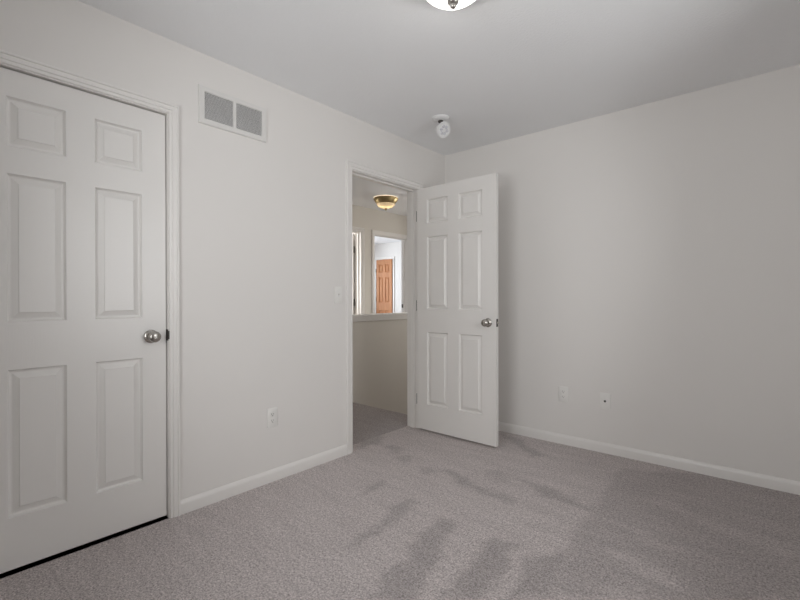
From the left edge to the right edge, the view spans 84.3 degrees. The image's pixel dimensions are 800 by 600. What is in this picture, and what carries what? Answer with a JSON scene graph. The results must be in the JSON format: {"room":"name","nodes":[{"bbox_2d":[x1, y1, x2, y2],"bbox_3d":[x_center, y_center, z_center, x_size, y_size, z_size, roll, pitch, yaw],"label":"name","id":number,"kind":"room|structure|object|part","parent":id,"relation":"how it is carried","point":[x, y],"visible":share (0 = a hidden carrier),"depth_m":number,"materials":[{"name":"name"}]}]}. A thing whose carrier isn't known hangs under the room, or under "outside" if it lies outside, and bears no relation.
{"room":"empty bedroom","nodes":[
{"label":"empty bedroom","id":0,"kind":"room"},
{"bbox_2d":[0,516,167,578],"bbox_3d":[-1.695,1.113,2.231,0.760,0.001,1.320,0,0,41],"label":"gap","id":1,"kind":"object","parent":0,"point":[64,553],"depth_m":1.98,"materials":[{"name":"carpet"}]},
{"bbox_2d":[0,0,444,499],"bbox_3d":[0.195,-0.116,3.929,0.115,2.441,7.350,0,0,41],"label":"wall","id":2,"kind":"structure","parent":0,"point":[262,226],"depth_m":2.57,"materials":[{"name":"paint"}]},
{"bbox_2d":[0,67,166,573],"bbox_3d":[-1.444,0.081,1.992,0.164,2.039,0.730,0,0,41],"label":"door","id":3,"kind":"structure","parent":2,"relation":"in","point":[83,202],"depth_m":1.97,"materials":[{"name":"paint"}]},
{"bbox_3d":[-1.217,0.182,2.180,0.064,0.067,0.067,0,0,41],"label":"knob","id":4,"kind":"part","parent":3,"relation":"part of","materials":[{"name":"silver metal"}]},
{"bbox_2d":[0,49,179,517],"bbox_3d":[-1.452,0.059,2.003,0.134,2.108,0.826,0,0,41],"label":"door frame","id":5,"kind":"structure","parent":2,"relation":"attached to","point":[8,60],"depth_m":2.25,"materials":[{"name":"paint"}]},
{"bbox_3d":[-1.194,0.178,2.261,0.058,0.057,0.005,0,0,41],"label":"strike plate","id":6,"kind":"part","parent":5,"relation":"part of","materials":[{"name":"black metal"}]},
{"bbox_2d":[198,84,265,142],"bbox_3d":[-0.942,-1.052,2.511,0.012,0.204,0.411,0,0,41],"label":"air vent","id":7,"kind":"object","parent":2,"relation":"in","point":[216,109],"visible":1,"depth_m":2.49,"materials":[{"name":"white metal"}]},
{"bbox_2d":[180,445,346,514],"bbox_3d":[-0.836,1.074,2.636,0.014,0.072,3.836,0,0,41],"label":"baseboard","id":8,"kind":"structure","parent":2,"relation":"attached to","point":[192,503],"depth_m":2.61,"materials":[{"name":"paint"}]},
{"bbox_2d":[267,407,276,427],"bbox_3d":[-0.781,0.720,2.703,0.008,0.117,0.072,0,0,41],"label":"wall outlet","id":9,"kind":"object","parent":2,"relation":"attached to","point":[272,412],"visible":1,"depth_m":2.70,"materials":[{"name":"white plastic"}]},
{"bbox_2d":[334,287,341,302],"bbox_3d":[-0.429,-0.035,3.103,0.018,0.117,0.072,0,0,41],"label":"light switch","id":10,"kind":"object","parent":2,"relation":"attached to","point":[337,290],"visible":1,"depth_m":3.10,"materials":[{"name":"white plastic"}]},
{"bbox_2d":[346,159,422,454],"bbox_3d":[-0.141,0.049,3.540,0.152,2.112,0.891,0,0,41],"label":"door frame","id":11,"kind":"structure","parent":2,"relation":"attached to","point":[354,169],"depth_m":3.58,"materials":[{"name":"paint"}]},
{"bbox_2d":[416,173,498,446],"bbox_3d":[0.438,0.074,3.527,0.782,2.027,0.164,0,0,42],"label":"door","id":12,"kind":"structure","parent":2,"relation":"in","point":[457,221],"depth_m":3.48,"materials":[{"name":"paint"}]},
{"bbox_3d":[0.638,0.170,3.283,0.067,0.067,0.064,0,0,42],"label":"knob","id":13,"kind":"part","parent":12,"relation":"part of","materials":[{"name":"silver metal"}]},
{"bbox_2d":[352,233,354,266],"bbox_3d":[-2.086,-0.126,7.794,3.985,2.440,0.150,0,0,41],"label":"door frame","id":14,"kind":"structure","parent":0,"point":[352,233],"depth_m":6.47,"materials":[{"name":"paint"}]},
{"bbox_2d":[352,234,354,313],"bbox_3d":[-0.953,0.062,6.648,0.769,2.045,0.164,0,0,41],"label":"door","id":15,"kind":"structure","parent":14,"relation":"in","point":[353,247],"depth_m":6.40,"materials":[{"name":"paint"}]},
{"bbox_2d":[352,204,406,313],"bbox_3d":[-0.412,-0.124,6.596,0.115,2.441,6.300,0,0,41],"label":"wall","id":16,"kind":"structure","parent":0,"point":[370,219],"depth_m":6.48,"materials":[{"name":"paint"}]},
{"bbox_2d":[352,226,364,313],"bbox_3d":[-0.855,0.032,6.082,0.152,2.132,0.895,0,0,41],"label":"door frame","id":17,"kind":"structure","parent":16,"relation":"attached to","point":[359,232],"depth_m":6.36,"materials":[{"name":"paint"}]},
{"bbox_2d":[371,230,406,313],"bbox_3d":[-0.175,0.028,6.871,0.152,2.132,0.879,0,0,41],"label":"door frame","id":18,"kind":"structure","parent":16,"relation":"attached to","point":[403,238],"depth_m":7.01,"materials":[{"name":"paint"}]},
{"bbox_2d":[353,312,406,413],"bbox_3d":[0.455,1.977,6.042,0.165,3.638,3.625,0,0,41],"label":"wall","id":19,"kind":"structure","parent":0,"point":[379,339],"depth_m":5.15,"materials":[{"name":"paint"}]},
{"bbox_2d":[353,403,406,444],"bbox_3d":[0.065,1.098,5.466,2.085,0.001,5.000,0,0,41],"label":"floor","id":20,"kind":"structure","parent":0,"point":[369,422],"depth_m":4.01,"materials":[{"name":"carpet"}]},
{"bbox_2d":[375,241,401,312],"bbox_3d":[0.058,-0.138,10.283,3.985,2.440,0.100,0,0,41],"label":"wall","id":21,"kind":"structure","parent":0,"point":[394,248],"depth_m":10.34,"materials":[{"name":"paint"}]},
{"bbox_2d":[376,259,392,312],"bbox_3d":[-0.383,0.052,10.566,0.512,2.035,0.042,0,0,41],"label":"door","id":22,"kind":"structure","parent":21,"relation":"in","point":[384,269],"depth_m":10.54,"materials":[{"name":"brown wood"}]},
{"bbox_2d":[375,256,394,313],"bbox_3d":[-0.368,0.027,10.572,0.622,2.109,0.018,0,0,41],"label":"door frame","id":23,"kind":"structure","parent":21,"relation":"attached to","point":[391,257],"depth_m":10.38,"materials":[{"name":"paint"}]},
{"bbox_2d":[0,426,799,599],"bbox_3d":[0.238,1.111,1.721,3.065,0.001,3.850,0,0,41],"label":"floor","id":24,"kind":"structure","parent":0,"point":[411,513],"depth_m":2.07,"materials":[{"name":"carpet"}]},
{"bbox_2d":[78,0,799,243],"bbox_3d":[-0.715,-1.390,5.465,9.700,0.100,8.600,0,0,41],"label":"ceiling","id":25,"kind":"structure","parent":0,"point":[500,70],"depth_m":2.36,"materials":[{"name":"paint"}]},
{"bbox_2d":[373,196,397,209],"bbox_3d":[-0.185,-1.257,5.788,0.326,0.170,0.326,0,0,41],"label":"hall ceiling light","id":26,"kind":"object","parent":25,"relation":"attached to","point":[385,202],"visible":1,"depth_m":5.69,"materials":[{"name":"gold metal"}]},
{"bbox_3d":[-0.185,-1.231,5.789,0.238,0.062,0.238,0,0,41],"label":"lamp shade","id":27,"kind":"part","parent":26,"relation":"part of","materials":[{"name":"white glass"}]},
{"bbox_2d":[432,114,450,137],"bbox_3d":[0.299,-1.258,3.233,0.129,0.150,0.126,0,0,41],"label":"spotlight","id":28,"kind":"object","parent":25,"relation":"attached to","point":[443,129],"visible":1,"depth_m":3.20,"materials":[{"name":"white plastic"}]},
{"bbox_2d":[427,0,474,9],"bbox_3d":[0.215,-1.256,1.794,0.316,0.146,0.316,0,0,41],"label":"ceiling light","id":29,"kind":"object","parent":25,"relation":"attached to","point":[441,4],"visible":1,"depth_m":1.82,"materials":[{"name":"white glass"}]},
{"bbox_2d":[445,64,799,481],"bbox_3d":[1.611,-0.116,3.148,3.050,2.441,0.115,0,0,41],"label":"wall","id":30,"kind":"structure","parent":0,"point":[649,254],"depth_m":2.95,"materials":[{"name":"paint"}]},
{"bbox_2d":[559,386,567,401],"bbox_3d":[1.251,0.721,3.382,0.072,0.117,0.008,0,0,41],"label":"wall outlet","id":31,"kind":"object","parent":30,"relation":"attached to","point":[563,391],"visible":1,"depth_m":3.38,"materials":[{"name":"white plastic"}]},
{"bbox_2d":[600,392,609,409],"bbox_3d":[1.476,0.730,3.182,0.072,0.117,0.017,0,0,41],"label":"plate","id":32,"kind":"object","parent":30,"relation":"attached to","point":[604,397],"visible":1,"depth_m":3.18,"materials":[{"name":"white plastic"}]},
{"bbox_2d":[498,422,799,494],"bbox_3d":[1.533,1.068,3.136,2.950,0.072,0.014,0,0,41],"label":"baseboard","id":33,"kind":"structure","parent":30,"relation":"attached to","point":[761,480],"depth_m":2.93,"materials":[{"name":"paint"}]}
]}

